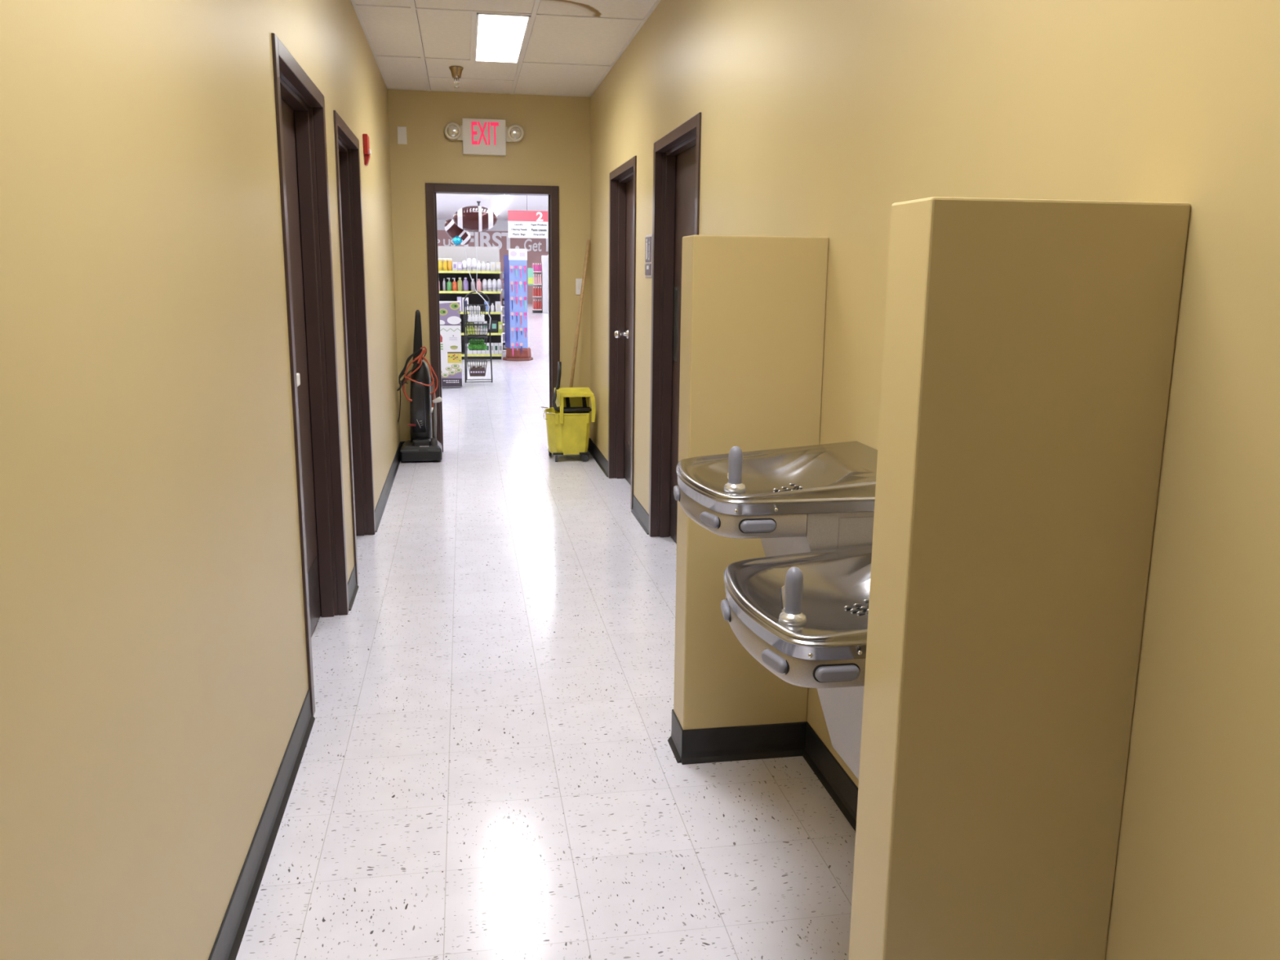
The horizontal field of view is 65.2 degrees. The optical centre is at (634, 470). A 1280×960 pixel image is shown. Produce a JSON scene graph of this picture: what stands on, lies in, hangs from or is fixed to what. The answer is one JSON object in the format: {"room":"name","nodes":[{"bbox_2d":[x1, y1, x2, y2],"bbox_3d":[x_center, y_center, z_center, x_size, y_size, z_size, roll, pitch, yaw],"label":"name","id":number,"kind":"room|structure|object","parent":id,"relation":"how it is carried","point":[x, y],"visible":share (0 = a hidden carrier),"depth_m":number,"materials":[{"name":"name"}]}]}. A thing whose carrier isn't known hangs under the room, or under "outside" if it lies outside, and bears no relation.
{"room":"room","nodes":[
{"label":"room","id":0,"kind":"room"},
{"bbox_2d":[0,0,399,959],"bbox_3d":[-0.872,-0.282,1.381,0.220,2.822,13.070,-1,11,-9],"label":"wall","id":1,"kind":"structure","parent":0,"point":[154,682],"depth_m":1.65,"materials":[{"name":"paint"}]},
{"bbox_2d":[208,441,400,959],"bbox_3d":[-0.757,1.063,1.596,0.016,0.102,12.930,-1,11,-9],"label":"baseboard","id":2,"kind":"structure","parent":1,"relation":"attached to","point":[227,944],"depth_m":2.49,"materials":[{"name":"plastic"}]},
{"bbox_2d":[271,32,349,715],"bbox_3d":[-1.213,-0.318,3.500,0.209,2.064,1.045,-1,11,-9],"label":"door","id":3,"kind":"structure","parent":1,"relation":"in","point":[300,104],"depth_m":3.86,"materials":[{"name":"brown wood"}]},
{"bbox_2d":[333,110,375,584],"bbox_3d":[-1.438,-0.579,4.810,0.209,2.064,0.975,-1,11,-9],"label":"door","id":4,"kind":"structure","parent":1,"relation":"in","point":[346,143],"depth_m":5.18,"materials":[{"name":"brown wood"}]},
{"bbox_2d":[362,133,371,165],"bbox_3d":[-1.460,-1.750,5.460,0.034,0.160,0.120,-1,11,-9],"label":"fire alarm strobe","id":5,"kind":"object","parent":1,"relation":"attached to","point":[366,150],"visible":1,"depth_m":5.41,"materials":[{"name":"red plastic"}]},
{"bbox_2d":[444,218,471,244],"bbox_3d":[-2.252,-3.036,12.709,0.324,0.316,0.238,-1,11,-9],"label":"balloon","id":6,"kind":"object","parent":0,"point":[451,228],"visible":0.66,"depth_m":12.62,"materials":[{"name":"brown plastic"}]},
{"bbox_2d":[387,88,590,441],"bbox_3d":[-1.099,-1.547,7.775,1.499,2.822,0.140,-1,11,-9],"label":"wall","id":7,"kind":"structure","parent":0,"point":[553,149],"depth_m":7.58,"materials":[{"name":"paint"}]},
{"bbox_2d":[397,126,407,144],"bbox_3d":[-1.723,-2.484,7.404,0.067,0.123,0.008,-1,11,-9],"label":"wall plate","id":8,"kind":"object","parent":7,"relation":"attached to","point":[402,131],"visible":1,"depth_m":7.40,"materials":[{"name":"white plastic"}]},
{"bbox_2d":[444,118,524,155],"bbox_3d":[-1.124,-2.495,7.471,0.590,0.255,0.074,-1,11,-9],"label":"exit sign","id":9,"kind":"object","parent":7,"relation":"attached to","point":[478,136],"visible":1,"depth_m":7.46,"materials":[{"name":"white plastic"}]},
{"bbox_2d":[425,182,559,452],"bbox_3d":[-1.099,-1.173,7.851,1.001,2.060,0.178,-1,11,-9],"label":"door frame","id":10,"kind":"structure","parent":7,"relation":"in","point":[431,188],"depth_m":7.70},
{"bbox_2d":[400,438,590,450],"bbox_3d":[-1.099,-0.198,7.963,1.499,0.102,0.016,-1,11,-9],"label":"baseboard","id":11,"kind":"structure","parent":7,"relation":"attached to","point":[402,442],"depth_m":8.08,"materials":[{"name":"plastic"}]},
{"bbox_2d":[575,278,582,294],"bbox_3d":[-0.437,-1.443,7.830,0.050,0.123,0.012,-1,11,-9],"label":"light switch","id":12,"kind":"object","parent":7,"relation":"attached to","point":[578,281],"visible":0.85,"depth_m":7.83,"materials":[{"name":"white plastic"}]},
{"bbox_2d":[435,193,547,220],"bbox_3d":[-2.992,-7.497,25.948,21.000,0.100,37.930,-1,11,-9],"label":"ceiling","id":13,"kind":"structure","parent":0,"point":[447,204],"depth_m":33.36,"materials":[{"name":"white"}]},
{"bbox_2d":[493,195,509,216],"bbox_3d":[-2.976,-7.166,24.687,0.148,0.060,32.500,-1,11,-9],"label":"strip light","id":14,"kind":"object","parent":13,"relation":"attached to","point":[504,198],"visible":0.02,"depth_m":32.94,"materials":[{"name":"white plastic"}]},
{"bbox_2d":[507,195,547,238],"bbox_3d":[-2.308,-6.365,24.198,1.520,1.430,0.038,-1,11,-9],"label":"aisle sign","id":15,"kind":"object","parent":13,"relation":"hanging from","point":[526,224],"visible":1,"depth_m":24.21,"materials":[{"name":"white plastic"}]},
{"bbox_2d":[436,219,548,304],"bbox_3d":[-6.167,-9.311,44.684,21.000,3.660,0.135,-1,11,-9],"label":"wall","id":16,"kind":"structure","parent":0,"point":[498,235],"depth_m":44.53,"materials":[{"name":"red paint"}]},
{"bbox_2d":[351,0,661,97],"bbox_3d":[0.000,-1.596,1.197,1.499,0.056,12.930,-1,11,-9],"label":"ceiling","id":17,"kind":"structure","parent":0,"point":[570,46],"depth_m":5.80,"materials":[{"name":"tile"}]},
{"bbox_2d":[448,66,463,87],"bbox_3d":[-1.169,-2.578,6.555,0.094,0.125,0.094,-1,11,-9],"label":"sprinkler head","id":18,"kind":"object","parent":17,"relation":"attached to","point":[456,71],"visible":1,"depth_m":6.53},
{"bbox_2d":[448,66,463,78],"bbox_3d":[-1.169,-2.606,6.549,0.094,0.069,0.094,-1,11,-9],"label":"cup","id":19,"kind":"object","parent":18,"relation":"attached to","point":[456,71],"depth_m":6.52,"materials":[{"name":"gold metal"}]},
{"bbox_2d":[474,13,530,62],"bbox_3d":[-0.776,-2.474,5.744,0.279,0.010,1.194,-1,11,-9],"label":"recessed light","id":20,"kind":"object","parent":17,"relation":"in","point":[499,37],"visible":1,"depth_m":5.65,"materials":[{"name":"white plastic"}]},
{"bbox_2d":[235,304,855,959],"bbox_3d":[-1.942,-2.575,20.351,21.000,0.050,51.000,-1,11,-9],"label":"floor","id":21,"kind":"structure","parent":0,"point":[489,769],"depth_m":2.90,"materials":[{"name":"tile"}]},
{"bbox_2d":[396,310,442,462],"bbox_3d":[-1.647,-0.644,7.546,0.349,1.127,0.330,-1,11,-9],"label":"vacuum cleaner","id":22,"kind":"object","parent":21,"relation":"on","point":[421,446],"visible":0.97,"depth_m":7.50,"materials":[{"name":"black plastic"}]},
{"bbox_2d":[402,346,442,413],"bbox_3d":[-1.585,-0.678,7.445,0.290,0.497,0.069,-1,11,-9],"label":"extension cord","id":23,"kind":"object","parent":22,"relation":"on","point":[419,358],"visible":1,"depth_m":7.42,"materials":[{"name":"brown plastic"}]},
{"bbox_2d":[432,396,442,403],"bbox_3d":[-1.481,-0.533,7.498,0.074,0.047,0.039,-1,11,-9],"label":"receptacle","id":24,"kind":"object","parent":23,"relation":"attached to","point":[438,399],"depth_m":7.48,"materials":[{"name":"white plastic"}]},
{"bbox_2d":[439,301,462,386],"bbox_3d":[-2.492,-1.566,12.337,0.705,1.035,0.307,-1,11,-9],"label":"banner stand","id":25,"kind":"object","parent":21,"relation":"on","point":[450,313],"visible":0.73,"depth_m":12.23,"materials":[{"name":"white"}]},
{"bbox_2d":[437,245,506,359],"bbox_3d":[-3.335,-3.176,18.503,1.770,1.820,4.880,-1,11,-9],"label":"shelf unit","id":26,"kind":"object","parent":21,"relation":"on","point":[491,254],"visible":0.38,"depth_m":16.51,"materials":[{"name":"grey metal"}]},
{"bbox_2d":[438,257,442,270],"bbox_3d":[-3.135,-3.320,16.089,0.075,0.200,0.075,-1,11,-9],"label":"jar","id":27,"kind":"object","parent":26,"relation":"on","point":[440,260],"visible":0.77,"depth_m":16.06,"materials":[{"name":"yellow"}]},
{"bbox_2d":[442,278,445,290],"bbox_3d":[-3.080,-3.007,16.160,0.050,0.200,0.049,-1,11,-9],"label":"bottle","id":28,"kind":"object","parent":26,"relation":"on","point":[443,282],"visible":1,"depth_m":16.14,"materials":[{"name":"grey plastic"}]},
{"bbox_2d":[442,257,447,271],"bbox_3d":[-3.056,-3.322,16.102,0.075,0.200,0.075,-1,11,-9],"label":"jar","id":29,"kind":"object","parent":26,"relation":"on","point":[444,260],"visible":1,"depth_m":16.08,"materials":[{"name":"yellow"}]},
{"bbox_2d":[446,277,452,290],"bbox_3d":[-3.002,-3.014,16.173,0.080,0.210,0.078,-1,11,-9],"label":"pump bottle","id":30,"kind":"object","parent":26,"relation":"on","point":[449,287],"visible":1,"depth_m":16.15,"materials":[{"name":"green plastic"}]},
{"bbox_2d":[447,257,452,271],"bbox_3d":[-2.983,-3.324,16.114,0.075,0.200,0.075,-1,11,-9],"label":"jar","id":31,"kind":"object","parent":26,"relation":"on","point":[449,260],"visible":1,"depth_m":16.09,"materials":[{"name":"orange"}]},
{"bbox_2d":[452,278,457,290],"bbox_3d":[-2.918,-3.016,16.187,0.080,0.210,0.078,-1,11,-9],"label":"pump bottle","id":32,"kind":"object","parent":26,"relation":"on","point":[454,283],"visible":1,"depth_m":16.16,"materials":[{"name":"orange plastic"}]},
{"bbox_2d":[452,262,457,271],"bbox_3d":[-2.904,-3.298,16.132,0.070,0.145,0.062,-1,11,-9],"label":"carton","id":33,"kind":"object","parent":26,"relation":"on","point":[454,264],"visible":1,"depth_m":16.10,"materials":[{"name":"white"}]},
{"bbox_2d":[457,297,462,311],"bbox_3d":[-2.852,-2.708,16.258,0.070,0.240,0.062,-1,11,-9],"label":"carton","id":34,"kind":"object","parent":26,"relation":"on","point":[459,299],"visible":0.68,"depth_m":16.23,"materials":[{"name":"purple"}]},
{"bbox_2d":[457,277,462,290],"bbox_3d":[-2.834,-3.023,16.200,0.085,0.220,0.083,-1,11,-9],"label":"bottle","id":35,"kind":"object","parent":26,"relation":"on","point":[460,284],"visible":1,"depth_m":16.17,"materials":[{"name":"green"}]},
{"bbox_2d":[457,262,462,271],"bbox_3d":[-2.825,-3.298,16.146,0.070,0.140,0.062,-1,11,-9],"label":"carton","id":36,"kind":"object","parent":26,"relation":"on","point":[460,264],"visible":1,"depth_m":16.11,"materials":[{"name":"white"}]},
{"bbox_2d":[462,260,466,271],"bbox_3d":[-2.752,-3.314,16.156,0.081,0.170,0.081,-1,11,-9],"label":"bottle","id":37,"kind":"object","parent":26,"relation":"on","point":[464,262],"visible":0.96,"depth_m":16.13,"materials":[{"name":"white plastic"}]},
{"bbox_2d":[462,297,468,311],"bbox_3d":[-2.758,-2.706,16.275,0.100,0.230,0.062,-1,11,-9],"label":"carton","id":38,"kind":"object","parent":26,"relation":"on","point":[463,298],"visible":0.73,"depth_m":16.24,"materials":[{"name":"white cardboard"}]},
{"bbox_2d":[462,277,468,291],"bbox_3d":[-2.744,-3.025,16.215,0.085,0.220,0.083,-1,11,-9],"label":"bottle","id":39,"kind":"object","parent":26,"relation":"on","point":[465,284],"visible":1,"depth_m":16.19,"materials":[{"name":"purple plastic"}]},
{"bbox_2d":[466,257,471,271],"bbox_3d":[-2.678,-3.336,16.164,0.081,0.210,0.081,-1,11,-9],"label":"bottle","id":40,"kind":"object","parent":26,"relation":"on","point":[468,260],"visible":0.9,"depth_m":16.14,"materials":[{"name":"white plastic"}]},
{"bbox_2d":[471,279,475,291],"bbox_3d":[-2.628,-3.018,16.236,0.070,0.200,0.068,-1,11,-9],"label":"bottle","id":41,"kind":"object","parent":26,"relation":"on","point":[473,289],"visible":0.84,"depth_m":16.21,"materials":[{"name":"grey plastic"}]},
{"bbox_2d":[471,257,476,271],"bbox_3d":[-2.604,-3.337,16.177,0.081,0.210,0.081,-1,11,-9],"label":"bottle","id":42,"kind":"object","parent":26,"relation":"on","point":[473,260],"visible":1,"depth_m":16.15,"materials":[{"name":"white plastic"}]},
{"bbox_2d":[476,279,481,291],"bbox_3d":[-2.533,-3.020,16.252,0.085,0.200,0.083,-1,11,-9],"label":"bottle","id":43,"kind":"object","parent":26,"relation":"on","point":[479,283],"visible":0.92,"depth_m":16.22,"materials":[{"name":"pink plastic"}]},
{"bbox_2d":[477,260,480,271],"bbox_3d":[-2.530,-3.319,16.193,0.070,0.170,0.068,-1,11,-9],"label":"bottle","id":44,"kind":"object","parent":26,"relation":"on","point":[478,261],"visible":0.85,"depth_m":16.17,"materials":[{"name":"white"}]},
{"bbox_2d":[480,261,485,271],"bbox_3d":[-2.456,-3.316,16.206,0.070,0.160,0.068,-1,11,-9],"label":"bottle","id":45,"kind":"object","parent":26,"relation":"on","point":[482,265],"visible":1,"depth_m":16.18,"materials":[{"name":"white plastic"}]},
{"bbox_2d":[482,279,487,291],"bbox_3d":[-2.443,-3.022,16.267,0.076,0.200,0.076,-1,11,-9],"label":"bottle","id":46,"kind":"object","parent":26,"relation":"on","point":[484,281],"visible":1,"depth_m":16.24,"materials":[{"name":"white plastic"}]},
{"bbox_2d":[484,301,488,311],"bbox_3d":[-2.422,-2.687,16.353,0.080,0.170,0.030,-1,11,-9],"label":"tube","id":47,"kind":"object","parent":26,"relation":"on","point":[485,303],"visible":0.64,"depth_m":16.34,"materials":[{"name":"blue plastic"}]},
{"bbox_2d":[485,342,489,354],"bbox_3d":[-2.426,-2.017,16.469,0.065,0.180,0.062,-1,11,-9],"label":"carton","id":48,"kind":"object","parent":26,"relation":"on","point":[487,350],"visible":0.94,"depth_m":16.45,"materials":[{"name":"white cardboard"}]},
{"bbox_2d":[485,261,490,271],"bbox_3d":[-2.382,-3.318,16.219,0.070,0.160,0.068,-1,11,-9],"label":"bottle","id":49,"kind":"object","parent":26,"relation":"on","point":[487,264],"visible":1,"depth_m":16.19,"materials":[{"name":"white plastic"}]},
{"bbox_2d":[487,279,492,291],"bbox_3d":[-2.363,-3.024,16.280,0.076,0.200,0.076,-1,11,-9],"label":"bottle","id":50,"kind":"object","parent":26,"relation":"on","point":[489,282],"visible":1,"depth_m":16.25,"materials":[{"name":"white plastic"}]},
{"bbox_2d":[490,262,494,271],"bbox_3d":[-2.307,-3.314,16.231,0.070,0.150,0.062,-1,11,-9],"label":"carton","id":51,"kind":"object","parent":26,"relation":"on","point":[492,264],"visible":1,"depth_m":16.20,"materials":[{"name":"white cardboard"}]},
{"bbox_2d":[490,302,494,311],"bbox_3d":[-2.329,-2.672,16.356,0.060,0.140,0.058,-1,11,-9],"label":"bottle","id":52,"kind":"object","parent":26,"relation":"on","point":[492,307],"visible":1,"depth_m":16.34,"materials":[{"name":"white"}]},
{"bbox_2d":[491,342,493,354],"bbox_3d":[-2.357,-2.019,16.481,0.065,0.180,0.062,-1,11,-9],"label":"carton","id":53,"kind":"object","parent":26,"relation":"on","point":[492,344],"visible":0.6,"depth_m":16.45,"materials":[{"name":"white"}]},
{"bbox_2d":[490,320,497,333],"bbox_3d":[-2.311,-2.368,16.419,0.110,0.200,0.062,-1,11,-9],"label":"carton","id":54,"kind":"object","parent":26,"relation":"on","point":[494,327],"visible":0.99,"depth_m":16.39,"materials":[{"name":"grey"}]},
{"bbox_2d":[492,279,497,291],"bbox_3d":[-2.289,-3.026,16.293,0.076,0.200,0.076,-1,11,-9],"label":"bottle","id":55,"kind":"object","parent":26,"relation":"on","point":[494,281],"visible":1,"depth_m":16.27,"materials":[{"name":"white plastic"}]},
{"bbox_2d":[493,342,497,354],"bbox_3d":[-2.288,-2.020,16.492,0.065,0.180,0.062,-1,11,-9],"label":"carton","id":56,"kind":"object","parent":26,"relation":"on","point":[495,344],"visible":1,"depth_m":16.46,"materials":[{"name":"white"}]},
{"bbox_2d":[495,262,500,271],"bbox_3d":[-2.222,-3.317,16.246,0.075,0.150,0.062,-1,11,-9],"label":"carton","id":57,"kind":"object","parent":26,"relation":"on","point":[497,264],"visible":1,"depth_m":16.22,"materials":[{"name":"beige cardboard"}]},
{"bbox_2d":[495,301,501,311],"bbox_3d":[-2.239,-2.688,16.368,0.090,0.170,0.062,-1,11,-9],"label":"carton","id":58,"kind":"object","parent":26,"relation":"on","point":[498,304],"visible":1,"depth_m":16.34,"materials":[{"name":"white cardboard"}]},
{"bbox_2d":[496,279,501,291],"bbox_3d":[-2.214,-3.027,16.305,0.076,0.200,0.076,-1,11,-9],"label":"bottle","id":59,"kind":"object","parent":26,"relation":"on","point":[499,281],"visible":1,"depth_m":16.28,"materials":[{"name":"white plastic"}]},
{"bbox_2d":[497,321,502,333],"bbox_3d":[-2.210,-2.361,16.438,0.070,0.180,0.062,-1,11,-9],"label":"carton","id":60,"kind":"object","parent":26,"relation":"on","point":[500,323],"visible":1,"depth_m":16.41,"materials":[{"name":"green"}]},
{"bbox_2d":[497,342,502,354],"bbox_3d":[-2.219,-2.022,16.504,0.065,0.180,0.062,-1,11,-9],"label":"carton","id":61,"kind":"object","parent":26,"relation":"on","point":[500,346],"visible":1,"depth_m":16.48,"materials":[{"name":"white"}]},
{"bbox_2d":[463,291,493,382],"bbox_3d":[-2.003,-1.713,12.778,0.361,1.156,0.372,-1,11,-9],"label":"wire rack","id":62,"kind":"object","parent":21,"relation":"on","point":[465,304],"visible":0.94,"depth_m":12.68,"materials":[{"name":"black metal"}]},
{"bbox_2d":[466,327,471,334],"bbox_3d":[-2.096,-1.767,12.632,0.044,0.085,0.060,-1,11,-9],"label":"packet","id":63,"kind":"object","parent":62,"relation":"in","point":[468,330],"visible":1,"depth_m":12.61,"materials":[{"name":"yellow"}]},
{"bbox_2d":[467,313,471,321],"bbox_3d":[-2.076,-1.928,12.572,0.050,0.105,0.050,-1,11,-9],"label":"bottle","id":64,"kind":"object","parent":62,"relation":"in","point":[468,315],"visible":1,"depth_m":12.55,"materials":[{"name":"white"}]},
{"bbox_2d":[467,343,473,350],"bbox_3d":[-2.074,-1.569,12.645,0.084,0.086,0.081,-1,11,-9],"label":"ball","id":65,"kind":"object","parent":62,"relation":"in","point":[470,347],"visible":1,"depth_m":12.62,"materials":[{"name":"green plastic"}]},
{"bbox_2d":[472,366,475,376],"bbox_3d":[-2.047,-1.269,12.708,0.034,0.120,0.062,-1,11,-9],"label":"pack","id":66,"kind":"object","parent":62,"relation":"in","point":[473,367],"visible":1,"depth_m":12.68,"materials":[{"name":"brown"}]},
{"bbox_2d":[472,304,476,313],"bbox_3d":[-2.021,-2.041,12.611,0.050,0.105,0.050,-1,11,-9],"label":"bottle","id":67,"kind":"object","parent":62,"relation":"in","point":[474,308],"visible":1,"depth_m":12.59,"materials":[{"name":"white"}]},
{"bbox_2d":[472,343,477,350],"bbox_3d":[-2.021,-1.570,12.654,0.078,0.086,0.074,-7,14,-34],"label":"ball","id":68,"kind":"object","parent":62,"relation":"in","point":[475,346],"visible":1,"depth_m":12.63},
{"bbox_2d":[474,313,477,321],"bbox_3d":[-1.997,-1.930,12.585,0.050,0.105,0.050,-1,11,-9],"label":"bottle","id":69,"kind":"object","parent":62,"relation":"in","point":[475,315],"visible":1,"depth_m":12.57,"materials":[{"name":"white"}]},
{"bbox_2d":[462,232,490,328],"bbox_3d":[-1.985,-2.383,12.540,0.348,1.201,0.037,1,11,0],"label":"ribbon","id":70,"kind":"object","parent":62,"relation":"attached to","point":[475,233],"visible":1,"depth_m":12.53,"materials":[{"name":"white"}]},
{"bbox_2d":[453,235,462,245],"bbox_3d":[-2.197,-2.854,12.394,0.121,0.125,0.100,-1,11,-9],"label":"balloon","id":71,"kind":"object","parent":70,"relation":"attached to","point":[457,240],"visible":1,"depth_m":12.37,"materials":[{"name":"teal"}]},
{"bbox_2d":[453,205,497,231],"bbox_3d":[-1.978,-3.125,12.397,0.550,0.314,0.314,-1,11,-9],"label":"balloon","id":72,"kind":"object","parent":70,"relation":"attached to","point":[470,218],"visible":1,"depth_m":12.29,"materials":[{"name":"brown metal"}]},
{"bbox_2d":[464,323,488,335],"bbox_3d":[-1.994,-1.792,12.665,0.320,0.139,0.180,-1,11,-9],"label":"basket","id":73,"kind":"object","parent":62,"relation":"on","point":[465,324],"depth_m":12.64,"materials":[{"name":"black metal"}]},
{"bbox_2d":[464,304,488,322],"bbox_3d":[-1.992,-1.989,12.626,0.318,0.219,0.180,-1,11,-9],"label":"basket","id":74,"kind":"object","parent":62,"relation":"on","point":[465,305],"depth_m":12.59,"materials":[{"name":"black metal"}]},
{"bbox_2d":[475,327,479,334],"bbox_3d":[-1.993,-1.769,12.649,0.044,0.085,0.060,-1,11,-9],"label":"packet","id":75,"kind":"object","parent":62,"relation":"in","point":[477,331],"visible":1,"depth_m":12.62,"materials":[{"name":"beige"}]},
{"bbox_2d":[465,336,489,350],"bbox_3d":[-1.995,-1.621,12.698,0.318,0.169,0.180,-1,11,-9],"label":"basket","id":76,"kind":"object","parent":62,"relation":"on","point":[467,337],"depth_m":12.63,"materials":[{"name":"black metal"}]},
{"bbox_2d":[476,304,479,313],"bbox_3d":[-1.977,-2.042,12.618,0.050,0.105,0.050,-1,11,-9],"label":"bottle","id":77,"kind":"object","parent":62,"relation":"in","point":[477,307],"visible":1,"depth_m":12.60,"materials":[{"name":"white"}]},
{"bbox_2d":[466,360,490,375],"bbox_3d":[-1.998,-1.312,12.759,0.318,0.199,0.180,-1,11,-9],"label":"basket","id":78,"kind":"object","parent":62,"relation":"on","point":[474,361],"depth_m":12.69,"materials":[{"name":"black metal"}]},
{"bbox_2d":[477,366,479,376],"bbox_3d":[-1.986,-1.269,12.718,0.034,0.118,0.062,-1,11,-9],"label":"pack","id":79,"kind":"object","parent":62,"relation":"in","point":[478,367],"visible":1,"depth_m":12.69,"materials":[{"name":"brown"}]},
{"bbox_2d":[477,313,480,321],"bbox_3d":[-1.958,-1.931,12.592,0.050,0.105,0.050,-1,11,-9],"label":"bottle","id":80,"kind":"object","parent":62,"relation":"in","point":[478,315],"visible":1,"depth_m":12.57,"materials":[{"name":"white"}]},
{"bbox_2d":[477,343,481,350],"bbox_3d":[-1.965,-1.571,12.662,0.075,0.086,0.079,6,12,25],"label":"ball","id":81,"kind":"object","parent":62,"relation":"in","point":[479,346],"visible":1,"depth_m":12.63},
{"bbox_2d":[480,313,484,321],"bbox_3d":[-1.918,-1.932,12.599,0.050,0.105,0.050,-1,11,-9],"label":"bottle","id":82,"kind":"object","parent":62,"relation":"in","point":[482,319],"visible":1,"depth_m":12.58,"materials":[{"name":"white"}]},
{"bbox_2d":[482,366,484,376],"bbox_3d":[-1.925,-1.267,12.729,0.034,0.110,0.062,-1,11,-9],"label":"pack","id":83,"kind":"object","parent":62,"relation":"in","point":[483,367],"visible":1,"depth_m":12.70,"materials":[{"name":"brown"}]},
{"bbox_2d":[481,343,487,350],"bbox_3d":[-1.913,-1.572,12.671,0.079,0.085,0.082,-1,11,-9],"label":"ball","id":84,"kind":"object","parent":62,"relation":"in","point":[484,346],"visible":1,"depth_m":12.65,"materials":[{"name":"green plastic"}]},
{"bbox_2d":[502,248,533,360],"bbox_3d":[-1.917,-2.696,16.244,0.469,1.780,0.470,3,11,13],"label":"tower","id":85,"kind":"object","parent":21,"relation":"on","point":[517,257],"visible":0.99,"depth_m":16.14,"materials":[{"name":"blue"}]},
{"bbox_2d":[527,267,533,284],"bbox_3d":[-1.672,-3.115,16.027,0.090,0.270,0.044,-1,11,-9],"label":"pouch","id":86,"kind":"object","parent":85,"relation":"hanging from","point":[530,270],"visible":1,"depth_m":16.01,"materials":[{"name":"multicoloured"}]},
{"bbox_2d":[532,255,548,313],"bbox_3d":[-3.006,-6.305,33.901,0.700,2.000,6.000,-1,11,-9],"label":"shelving","id":87,"kind":"object","parent":21,"relation":"on","point":[544,272],"visible":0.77,"depth_m":35.38,"materials":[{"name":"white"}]},
{"bbox_2d":[540,361,595,462],"bbox_3d":[-0.524,-0.467,7.671,0.402,0.753,0.381,-1,11,-9],"label":"bucket","id":88,"kind":"object","parent":21,"relation":"on","point":[568,422],"visible":1,"depth_m":7.55,"materials":[{"name":"yellow plastic"}]},
{"bbox_2d":[568,240,590,387],"bbox_3d":[-0.478,-0.989,7.720,0.153,1.566,0.432,3,12,14],"label":"mop","id":89,"kind":"object","parent":88,"relation":"in","point":[586,258],"visible":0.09,"depth_m":7.73,"materials":[{"name":"brown wood"}]},
{"bbox_2d":[673,235,828,729],"bbox_3d":[0.322,0.098,2.898,0.378,1.512,0.140,-1,11,-9],"label":"wall","id":90,"kind":"structure","parent":0,"point":[753,308],"depth_m":2.77,"materials":[{"name":"paint"}]},
{"bbox_2d":[667,709,806,764],"bbox_3d":[0.308,0.789,3.033,0.395,0.102,0.172,-1,11,-9],"label":"baseboard","id":91,"kind":"structure","parent":90,"relation":"attached to","point":[740,743],"depth_m":2.96,"materials":[{"name":"plastic"}]},
{"bbox_2d":[590,0,1279,959],"bbox_3d":[0.823,-0.322,1.665,0.220,2.822,13.070,-1,11,-9],"label":"wall","id":92,"kind":"structure","parent":0,"point":[819,117],"depth_m":1.53,"materials":[{"name":"paint"}]},
{"bbox_2d":[608,155,636,510],"bbox_3d":[0.009,-0.872,6.368,0.209,2.064,1.030,-1,11,-9],"label":"door","id":93,"kind":"structure","parent":92,"relation":"in","point":[623,180],"depth_m":6.72,"materials":[{"name":"brown wood"}]},
{"bbox_2d":[644,234,652,277],"bbox_3d":[0.073,-1.145,5.334,0.010,0.222,0.190,-1,11,-9],"label":"restroom sign","id":94,"kind":"object","parent":92,"relation":"attached to","point":[648,254],"visible":1,"depth_m":5.31,"materials":[{"name":"grey plastic"}]},
{"bbox_2d":[648,111,701,543],"bbox_3d":[0.273,-0.565,4.828,0.209,2.064,1.025,-1,11,-9],"label":"door","id":95,"kind":"structure","parent":92,"relation":"in","point":[677,154],"depth_m":5.19,"materials":[{"name":"brown wood"}]},
{"bbox_2d":[588,438,857,831],"bbox_3d":[0.705,1.029,1.841,0.016,0.102,12.930,-1,11,-9],"label":"baseboard","id":96,"kind":"structure","parent":92,"relation":"attached to","point":[843,791],"depth_m":2.83,"materials":[{"name":"plastic"}]},
{"bbox_2d":[673,440,877,556],"bbox_3d":[0.353,0.175,2.339,0.504,0.517,0.476,-1,11,-9],"label":"fountain","id":97,"kind":"object","parent":92,"relation":"attached to","point":[805,499],"visible":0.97,"depth_m":2.15,"materials":[{"name":"silver metal"}]},
{"bbox_2d":[675,440,877,515],"bbox_3d":[0.355,0.013,2.310,0.502,0.085,0.470,-1,11,-9],"label":"basin","id":98,"kind":"object","parent":97,"relation":"in","point":[838,478],"depth_m":2.26,"materials":[{"name":"silver metal"}]},
{"bbox_2d":[720,544,872,779],"bbox_3d":[0.430,0.403,1.910,0.504,0.537,0.476,-1,11,-9],"label":"fountain","id":99,"kind":"object","parent":92,"relation":"attached to","point":[802,616],"visible":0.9,"depth_m":1.88,"materials":[{"name":"silver metal"}]},
{"bbox_2d":[724,544,872,660],"bbox_3d":[0.432,0.232,1.879,0.502,0.085,0.470,-1,11,-9],"label":"basin","id":100,"kind":"object","parent":99,"relation":"in","point":[827,619],"depth_m":1.90,"materials":[{"name":"silver metal"}]},
{"bbox_2d":[848,196,1190,959],"bbox_3d":[0.555,0.368,1.542,0.378,1.512,0.130,-1,11,-9],"label":"wall","id":101,"kind":"structure","parent":0,"point":[1028,348],"depth_m":1.43,"materials":[{"name":"paint"}]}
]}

